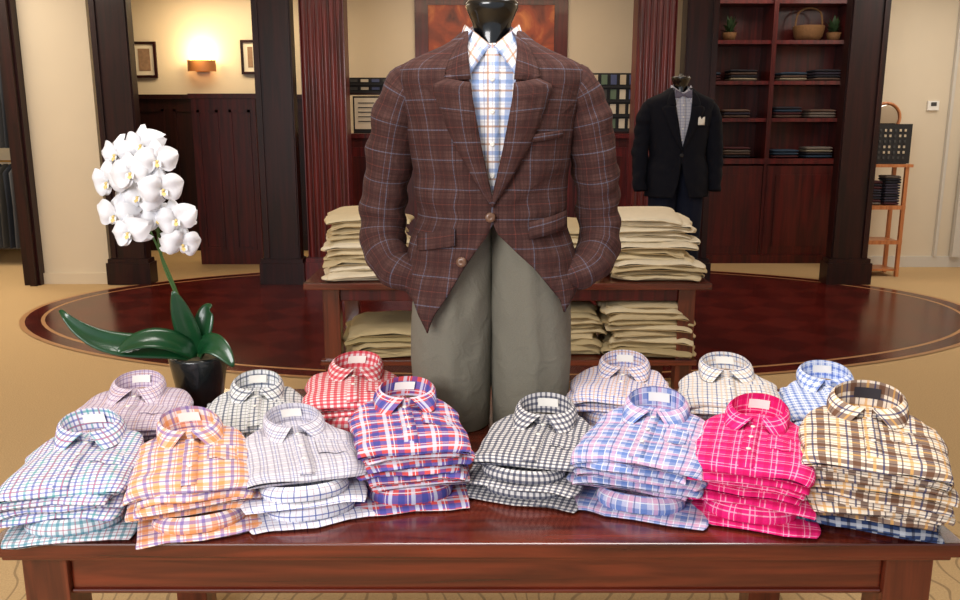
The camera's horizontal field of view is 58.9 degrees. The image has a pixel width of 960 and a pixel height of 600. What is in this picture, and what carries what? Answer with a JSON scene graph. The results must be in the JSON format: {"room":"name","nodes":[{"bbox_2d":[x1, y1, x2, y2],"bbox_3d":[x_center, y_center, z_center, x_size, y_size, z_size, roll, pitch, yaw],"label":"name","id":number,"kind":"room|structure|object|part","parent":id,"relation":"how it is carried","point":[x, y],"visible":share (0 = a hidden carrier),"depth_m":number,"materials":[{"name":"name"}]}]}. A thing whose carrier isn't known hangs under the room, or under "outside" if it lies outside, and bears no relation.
{"room":"clothing store","nodes":[
{"label":"clothing store","id":0,"kind":"room"},
{"bbox_2d":[16,0,110,272],"bbox_3d":[-4.015,-1.721,8.247,0.650,3.150,0.150,0,12,0],"label":"wall","id":1,"kind":"structure","parent":0,"point":[55,35],"depth_m":8.19,"materials":[{"name":"beige paint"}]},
{"bbox_2d":[0,0,44,285],"bbox_3d":[-4.420,-1.701,8.175,0.160,3.140,0.300,0,12,0],"label":"trim","id":2,"kind":"structure","parent":1,"relation":"attached to","point":[11,67],"depth_m":8.11,"materials":[{"name":"brown wood"}]},
{"bbox_2d":[43,273,107,283],"bbox_3d":[-4.020,-0.216,8.474,0.660,0.110,0.030,0,12,0],"label":"baseboard","id":3,"kind":"structure","parent":1,"relation":"attached to","point":[49,278],"depth_m":8.46,"materials":[{"name":"beige paint"}]},
{"bbox_2d":[88,0,157,284],"bbox_3d":[-3.465,-1.708,8.168,0.430,3.142,0.190,0,12,0],"label":"wood column","id":4,"kind":"structure","parent":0,"point":[111,23],"depth_m":8.06,"materials":[{"name":"brown wood"}]},
{"bbox_2d":[187,94,263,263],"bbox_3d":[-2.800,-1.341,9.514,0.740,1.879,0.230,0,12,0],"label":"wall","id":5,"kind":"structure","parent":0,"point":[224,126],"depth_m":9.42,"materials":[{"name":"brown wood"}]},
{"bbox_2d":[250,0,306,284],"bbox_3d":[-1.950,-1.711,8.183,0.440,3.142,0.220,0,12,0],"label":"wood column","id":6,"kind":"structure","parent":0,"point":[283,262],"depth_m":8.16,"materials":[{"name":"brown wood"}]},
{"bbox_2d":[0,0,682,248],"bbox_3d":[-0.400,-2.198,10.497,11.800,3.150,0.150,0,12,0],"label":"wall","id":7,"kind":"structure","parent":0,"point":[381,33],"depth_m":10.22,"materials":[{"name":"beige paint"}]},
{"bbox_2d":[134,42,157,77],"bbox_3d":[-4.050,-2.897,10.252,0.300,0.420,0.030,0,12,0],"label":"framed print","id":8,"kind":"object","parent":7,"relation":"attached to","point":[145,52],"visible":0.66,"depth_m":10.25,"materials":[{"name":"paper"}]},
{"bbox_2d":[187,58,215,71],"bbox_3d":[-3.350,-2.822,10.199,0.340,0.155,0.165,0,12,0],"label":"wall sconce","id":9,"kind":"object","parent":7,"relation":"attached to","point":[194,64],"visible":1,"depth_m":10.14,"materials":[{"name":"gold metal"}]},
{"bbox_2d":[138,94,307,249],"bbox_3d":[-3.180,-1.555,10.475,2.400,1.899,0.120,0,12,0],"label":"wainscot panel","id":10,"kind":"object","parent":7,"relation":"attached to","point":[169,114],"visible":0.2,"depth_m":10.34,"materials":[{"name":"brown wood"}]},
{"bbox_2d":[240,40,253,73],"bbox_3d":[-2.770,-2.927,10.246,0.220,0.400,0.030,0,12,0],"label":"framed print","id":11,"kind":"object","parent":7,"relation":"attached to","point":[246,46],"visible":0.66,"depth_m":10.24,"materials":[{"name":"white paper"}]},
{"bbox_2d":[414,0,472,56],"bbox_3d":[-0.435,-3.247,10.178,0.690,0.641,0.030,0,12,0],"label":"framed painting","id":12,"kind":"object","parent":7,"relation":"attached to","point":[440,23],"depth_m":10.16,"materials":[{"name":"brown wood"}]},
{"bbox_2d":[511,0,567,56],"bbox_3d":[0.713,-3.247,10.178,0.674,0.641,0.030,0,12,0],"label":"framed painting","id":13,"kind":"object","parent":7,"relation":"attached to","point":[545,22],"depth_m":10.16,"materials":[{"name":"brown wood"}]},
{"bbox_2d":[0,249,959,599],"bbox_3d":[-0.400,0.651,4.891,11.800,0.100,12.300,0,12,0],"label":"floor","id":14,"kind":"structure","parent":0,"point":[41,382],"depth_m":5.32,"materials":[{"name":"beige carpet"}]},
{"bbox_2d":[0,389,959,599],"bbox_3d":[-0.007,0.760,2.298,1.985,0.759,1.018,0,12,0],"label":"display table","id":15,"kind":"object","parent":14,"relation":"on","point":[486,546],"visible":0.48,"depth_m":1.80,"materials":[{"name":"brown wood"}]},
{"bbox_2d":[0,408,143,549],"bbox_3d":[-0.884,0.377,1.877,0.289,0.164,0.401,-2,12,-11],"label":"shirts","id":16,"kind":"object","parent":15,"relation":"on","point":[72,488],"visible":0.87,"depth_m":1.76,"materials":[{"name":"white fabric"}]},
{"bbox_2d":[76,370,193,442],"bbox_3d":[-0.915,0.305,2.241,0.318,0.153,0.371,-3,12,-14],"label":"shirts","id":17,"kind":"object","parent":15,"relation":"on","point":[140,397],"visible":0.27,"depth_m":2.27,"materials":[{"name":"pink fabric"}]},
{"bbox_2d":[58,124,234,407],"bbox_3d":[-0.909,-0.065,2.361,0.439,0.829,0.315,-9,15,-36],"label":"potted orchid","id":18,"kind":"object","parent":15,"relation":"on","point":[135,167],"visible":1,"depth_m":2.28,"materials":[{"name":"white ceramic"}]},
{"bbox_3d":[-0.845,0.236,2.565,0.172,0.154,0.172,0,12,0],"label":"pot","id":19,"kind":"part","parent":18,"relation":"part of","materials":[{"name":"black ceramic"}]},
{"bbox_2d":[123,406,261,549],"bbox_3d":[-0.634,0.373,1.890,0.286,0.166,0.403,-4,13,-19],"label":"shirts","id":20,"kind":"object","parent":15,"relation":"on","point":[187,483],"visible":0.88,"depth_m":1.78,"materials":[{"name":"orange fabric"}]},
{"bbox_2d":[206,369,302,437],"bbox_3d":[-0.600,0.302,2.281,0.302,0.142,0.363,-3,12,-13],"label":"shirts","id":21,"kind":"object","parent":15,"relation":"on","point":[252,393],"visible":0.38,"depth_m":2.32,"materials":[{"name":"white fabric"}]},
{"bbox_2d":[240,403,375,534],"bbox_3d":[-0.409,0.367,1.946,0.287,0.154,0.403,-4,12,-17],"label":"shirts","id":22,"kind":"object","parent":15,"relation":"on","point":[304,468],"visible":0.93,"depth_m":1.84,"materials":[{"name":"white fabric"}]},
{"bbox_2d":[302,351,405,432],"bbox_3d":[-0.347,0.272,2.319,0.293,0.185,0.355,-2,12,-11],"label":"shirts","id":23,"kind":"object","parent":15,"relation":"on","point":[337,393],"visible":0.36,"depth_m":2.29,"materials":[{"name":"red fabric"}]},
{"bbox_2d":[348,376,474,516],"bbox_3d":[-0.171,0.330,2.013,0.283,0.199,0.396,-2,12,-11],"label":"shirts","id":24,"kind":"object","parent":15,"relation":"on","point":[416,452],"visible":0.9,"depth_m":1.88,"materials":[{"name":"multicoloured fabric"}]},
{"bbox_2d":[358,0,621,431],"bbox_3d":[0.029,-0.225,2.314,0.726,1.156,0.339,0,12,0],"label":"mannequin","id":25,"kind":"object","parent":15,"relation":"on","point":[489,122],"visible":0.98,"depth_m":2.22},
{"bbox_2d":[466,392,591,512],"bbox_3d":[0.137,0.348,2.046,0.296,0.150,0.390,4,12,16],"label":"shirts","id":26,"kind":"object","parent":15,"relation":"on","point":[523,459],"visible":0.76,"depth_m":1.94,"materials":[{"name":"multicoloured fabric"}]},
{"bbox_2d":[566,350,671,427],"bbox_3d":[0.390,0.270,2.335,0.302,0.184,0.362,3,12,14],"label":"shirts","id":27,"kind":"object","parent":15,"relation":"on","point":[598,390],"visible":0.4,"depth_m":2.33,"materials":[{"name":"white fabric"}]},
{"bbox_2d":[566,386,708,530],"bbox_3d":[0.388,0.343,1.977,0.320,0.188,0.403,4,13,20],"label":"shirts","id":28,"kind":"object","parent":15,"relation":"on","point":[636,462],"visible":0.87,"depth_m":1.86,"materials":[{"name":"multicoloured fabric"}]},
{"bbox_2d":[678,352,782,420],"bbox_3d":[0.672,0.272,2.326,0.285,0.184,0.343,3,12,12],"label":"shirts","id":29,"kind":"object","parent":15,"relation":"on","point":[708,391],"visible":0.48,"depth_m":2.32,"materials":[{"name":"white fabric"}]},
{"bbox_2d":[687,393,820,538],"bbox_3d":[0.614,0.354,1.928,0.314,0.188,0.387,5,13,22],"label":"shirts","id":30,"kind":"object","parent":15,"relation":"on","point":[749,455],"visible":0.73,"depth_m":1.80,"materials":[{"name":"pink fabric"}]},
{"bbox_2d":[778,360,878,425],"bbox_3d":[0.942,0.288,2.280,0.277,0.170,0.357,3,12,14],"label":"shirts","id":31,"kind":"object","parent":15,"relation":"on","point":[809,392],"visible":0.26,"depth_m":2.33,"materials":[{"name":"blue fabric"}]},
{"bbox_2d":[796,380,959,543],"bbox_3d":[0.869,0.341,1.891,0.340,0.228,0.419,4,13,20],"label":"shirts","id":32,"kind":"object","parent":15,"relation":"on","point":[883,471],"visible":0.84,"depth_m":1.76,"materials":[{"name":"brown fabric"}]},
{"bbox_2d":[351,133,628,235],"bbox_3d":[0.050,-1.214,9.954,3.500,1.450,0.700,0,12,0],"label":"cabinet","id":33,"kind":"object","parent":14,"relation":"on","point":[358,140],"depth_m":9.60,"materials":[{"name":"brown wood"}]},
{"bbox_2d":[353,96,378,132],"bbox_3d":[-1.260,-2.073,9.514,0.320,0.408,0.045,0,12,0],"label":"sign","id":34,"kind":"object","parent":33,"relation":"on","point":[362,105],"visible":0.67,"depth_m":9.49,"materials":[{"name":"beige"}]},
{"bbox_2d":[349,78,385,94],"bbox_3d":[-1.060,-2.234,9.769,1.120,0.618,0.260,0,12,0],"label":"rack","id":35,"kind":"object","parent":33,"relation":"on","point":[358,86],"visible":0.33,"depth_m":9.64,"materials":[{"name":"black"}]},
{"bbox_2d":[593,73,630,132],"bbox_3d":[1.515,-2.258,9.764,0.530,0.668,0.260,0,12,0],"label":"rack","id":36,"kind":"object","parent":33,"relation":"on","point":[616,87],"visible":0.44,"depth_m":9.66,"materials":[{"name":"black"}]},
{"bbox_2d":[303,267,711,388],"bbox_3d":[0.145,0.187,4.987,2.150,0.753,0.920,0,12,0],"label":"display table","id":37,"kind":"object","parent":14,"relation":"on","point":[608,288],"visible":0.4,"depth_m":4.56,"materials":[{"name":"brown wood"}]},
{"bbox_2d":[321,206,413,280],"bbox_3d":[-0.623,-0.327,4.709,0.507,0.367,0.605,0,12,0],"label":"trousers","id":38,"kind":"object","parent":37,"relation":"on","point":[344,260],"visible":0.53,"depth_m":4.48,"materials":[{"name":"beige fabric"}]},
{"bbox_2d":[343,310,411,357],"bbox_3d":[-0.497,0.189,4.830,0.563,0.168,0.567,-1,12,-5],"label":"trousers","id":39,"kind":"object","parent":37,"relation":"on","point":[386,334],"visible":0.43,"depth_m":4.62,"materials":[{"name":"beige fabric"}]},
{"bbox_2d":[567,217,578,247],"bbox_3d":[0.496,-0.325,4.908,0.395,0.280,0.586,0,12,0],"label":"trousers","id":40,"kind":"object","parent":37,"relation":"on","point":[572,223],"visible":0.02,"depth_m":4.67,"materials":[{"name":"beige fabric"}]},
{"bbox_2d":[570,301,606,353],"bbox_3d":[0.510,0.118,4.881,0.394,0.284,0.565,0,12,0],"label":"trousers","id":41,"kind":"object","parent":37,"relation":"on","point":[585,322],"visible":0.47,"depth_m":4.66,"materials":[{"name":"beige fabric"}]},
{"bbox_2d":[595,301,695,357],"bbox_3d":[0.933,0.111,4.821,0.569,0.324,0.583,0,12,0],"label":"trousers","id":42,"kind":"object","parent":37,"relation":"on","point":[648,328],"visible":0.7,"depth_m":4.58,"materials":[{"name":"beige fabric"}]},
{"bbox_2d":[610,206,706,280],"bbox_3d":[0.911,-0.323,4.707,0.630,0.364,0.604,0,12,0],"label":"trousers","id":43,"kind":"object","parent":37,"relation":"on","point":[654,241],"visible":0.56,"depth_m":4.48,"materials":[{"name":"beige fabric"}]},
{"bbox_2d":[706,0,846,262],"bbox_3d":[3.180,-1.979,9.583,1.760,3.100,0.430,0,12,0],"label":"bookcase","id":44,"kind":"object","parent":14,"relation":"on","point":[766,209],"visible":0.52,"depth_m":9.59,"materials":[{"name":"brown wood"}]},
{"bbox_2d":[716,72,720,80],"bbox_3d":[2.501,-2.486,9.471,0.307,0.094,0.286,0,12,0],"label":"sweater","id":45,"kind":"object","parent":44,"relation":"in","point":[717,73],"visible":0.23,"depth_m":9.35,"materials":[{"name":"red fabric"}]},
{"bbox_2d":[719,16,736,39],"bbox_3d":[2.744,-3.003,9.393,0.206,0.279,0.232,3,12,13],"label":"potted plant","id":46,"kind":"object","parent":44,"relation":"on","point":[729,34],"visible":0.91,"depth_m":9.33,"materials":[{"name":"plant"}]},
{"bbox_2d":[720,109,749,117],"bbox_3d":[2.850,-2.094,9.554,0.305,0.094,0.283,0,12,0],"label":"sweater","id":47,"kind":"object","parent":44,"relation":"in","point":[726,113],"visible":0.81,"depth_m":9.43,"materials":[{"name":"brown fabric"}]},
{"bbox_2d":[723,146,750,157],"bbox_3d":[2.880,-1.679,9.642,0.306,0.125,0.286,0,12,0],"label":"sweater","id":48,"kind":"object","parent":44,"relation":"in","point":[728,151],"visible":0.8,"depth_m":9.52,"materials":[{"name":"black fabric"}]},
{"bbox_2d":[724,69,756,80],"bbox_3d":[2.900,-2.500,9.467,0.305,0.124,0.284,0,12,0],"label":"sweater","id":49,"kind":"object","parent":44,"relation":"in","point":[734,74],"visible":0.97,"depth_m":9.35,"materials":[{"name":"brown fabric"}]},
{"bbox_2d":[769,149,798,157],"bbox_3d":[3.420,-1.664,9.645,0.304,0.094,0.285,0,12,0],"label":"sweater","id":50,"kind":"object","parent":44,"relation":"in","point":[773,153],"visible":0.88,"depth_m":9.52,"materials":[{"name":"blue fabric"}]},
{"bbox_2d":[772,107,801,117],"bbox_3d":[3.420,-2.109,9.550,0.305,0.125,0.284,0,12,0],"label":"sweater","id":51,"kind":"object","parent":44,"relation":"in","point":[777,112],"visible":0.83,"depth_m":9.43,"materials":[{"name":"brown fabric"}]},
{"bbox_2d":[774,72,806,80],"bbox_3d":[3.451,-2.486,9.470,0.304,0.096,0.286,0,12,0],"label":"sweater","id":52,"kind":"object","parent":44,"relation":"in","point":[784,76],"visible":0.86,"depth_m":9.35,"materials":[{"name":"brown fabric"}]},
{"bbox_2d":[792,7,824,39],"bbox_3d":[3.620,-3.037,9.354,0.340,0.355,0.340,0,12,0],"label":"wicker basket","id":53,"kind":"object","parent":44,"relation":"on","point":[800,32],"visible":0.94,"depth_m":9.27,"materials":[{"name":"brown wicker"}]},
{"bbox_2d":[798,146,832,157],"bbox_3d":[3.800,-1.679,9.642,0.305,0.125,0.286,0,12,0],"label":"sweater","id":54,"kind":"object","parent":44,"relation":"in","point":[805,151],"visible":1,"depth_m":9.52,"materials":[{"name":"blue fabric"}]},
{"bbox_2d":[801,109,835,117],"bbox_3d":[3.801,-2.094,9.553,0.306,0.094,0.284,0,12,0],"label":"sweater","id":55,"kind":"object","parent":44,"relation":"in","point":[810,113],"visible":0.98,"depth_m":9.43,"materials":[{"name":"brown fabric"}]},
{"bbox_2d":[805,69,840,80],"bbox_3d":[3.820,-2.500,9.468,0.305,0.124,0.285,0,12,0],"label":"sweater","id":56,"kind":"object","parent":44,"relation":"in","point":[818,74],"visible":0.92,"depth_m":9.35,"materials":[{"name":"brown fabric"}]},
{"bbox_2d":[826,16,842,39],"bbox_3d":[3.888,-3.003,9.384,0.184,0.283,0.206,0,12,0],"label":"potted plant","id":57,"kind":"object","parent":44,"relation":"on","point":[833,34],"visible":0.88,"depth_m":9.33,"materials":[{"name":"plant"}]},
{"bbox_2d":[868,164,913,276],"bbox_3d":[4.140,-0.841,8.889,0.500,1.159,0.340,0,12,0],"label":"stand","id":58,"kind":"object","parent":14,"relation":"on","point":[886,241],"visible":0.48,"depth_m":8.79,"materials":[{"name":"brown wood"}]},
{"bbox_2d":[872,175,900,204],"bbox_3d":[4.145,-1.145,8.825,0.357,0.302,0.206,0,12,0],"label":"folded clothes","id":59,"kind":"object","parent":58,"relation":"on","point":[886,189],"visible":0.7,"depth_m":8.74,"materials":[{"name":"black fabric"}]},
{"bbox_2d":[880,102,900,123],"bbox_3d":[4.170,-1.733,8.797,0.328,0.623,0.120,0,12,0],"label":"mirror","id":60,"kind":"object","parent":58,"relation":"on","point":[890,112],"visible":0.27,"depth_m":8.73,"materials":[{"name":"brown wood"}]},
{"bbox_2d":[876,124,912,163],"bbox_3d":[4.200,-1.588,8.654,0.360,0.399,0.070,0,12,0],"label":"display board","id":61,"kind":"object","parent":58,"relation":"on","point":[894,142],"visible":0.99,"depth_m":8.64,"materials":[{"name":"black"}]},
{"bbox_2d":[19,270,959,382],"bbox_3d":[0.200,0.057,7.423,8.120,0.001,4.420,0,12,0],"label":"floor inlay","id":62,"kind":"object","parent":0,"point":[778,323],"depth_m":6.97,"materials":[{"name":"brown wood"}]},
{"bbox_2d":[298,0,352,280],"bbox_3d":[-1.490,-1.732,8.281,0.500,3.142,0.320,0,12,0],"label":"fluted column","id":63,"kind":"structure","parent":62,"relation":"on","point":[323,24],"depth_m":8.15,"materials":[{"name":"red wood"}]},
{"bbox_2d":[626,0,677,205],"bbox_3d":[1.665,-1.732,8.281,0.450,3.142,0.320,0,12,0],"label":"fluted column","id":64,"kind":"structure","parent":62,"relation":"on","point":[654,37],"depth_m":8.03,"materials":[{"name":"red wood"}]},
{"bbox_2d":[631,74,723,339],"bbox_3d":[1.417,-0.661,6.196,0.649,1.911,0.383,-2,12,-11],"label":"mannequin","id":65,"kind":"object","parent":62,"relation":"on","point":[680,125],"visible":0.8,"depth_m":6.01},
{"bbox_2d":[679,0,719,281],"bbox_3d":[2.080,-1.716,8.207,0.380,3.142,0.270,0,12,0],"label":"wood column","id":66,"kind":"structure","parent":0,"point":[700,18],"depth_m":7.98,"materials":[{"name":"brown wood"}]},
{"bbox_2d":[819,0,891,284],"bbox_3d":[3.640,-1.708,8.168,0.440,3.142,0.190,0,12,0],"label":"wood column","id":67,"kind":"structure","parent":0,"point":[845,261],"depth_m":8.16,"materials":[{"name":"brown wood"}]},
{"bbox_2d":[867,0,959,255],"bbox_3d":[4.735,-1.929,9.226,1.290,3.150,0.150,0,12,0],"label":"wall","id":68,"kind":"structure","parent":0,"point":[922,33],"depth_m":9.13,"materials":[{"name":"beige paint"}]},
{"bbox_2d":[867,256,959,266],"bbox_3d":[4.735,-0.428,9.451,1.270,0.120,0.030,0,12,0],"label":"baseboard","id":69,"kind":"structure","parent":68,"relation":"attached to","point":[905,261],"depth_m":9.44,"materials":[{"name":"beige"}]},
{"bbox_2d":[927,101,939,109],"bbox_3d":[4.850,-2.080,9.096,0.120,0.100,0.030,0,12,0],"label":"thermostat","id":70,"kind":"object","parent":68,"relation":"attached to","point":[931,105],"visible":1,"depth_m":9.09,"materials":[{"name":"white plastic"}]},
{"bbox_2d":[932,5,959,256],"bbox_3d":[5.160,-1.937,9.095,0.287,2.980,0.070,1,12,6],"label":"trim","id":71,"kind":"structure","parent":68,"relation":"attached to","point":[955,237],"depth_m":9.24,"materials":[{"name":"beige"}]},
{"bbox_3d":[-4.460,-1.969,9.416,0.080,3.150,2.040,0,12,0],"label":"wall","id":72,"kind":"structure","parent":0,"visible":0},
{"bbox_2d":[0,71,19,248],"bbox_3d":[-5.325,-1.628,9.468,1.550,2.062,0.460,0,12,0],"label":"rack","id":73,"kind":"object","parent":72,"relation":"attached to","point":[9,232],"visible":0.15,"depth_m":9.41,"materials":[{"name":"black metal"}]}
]}

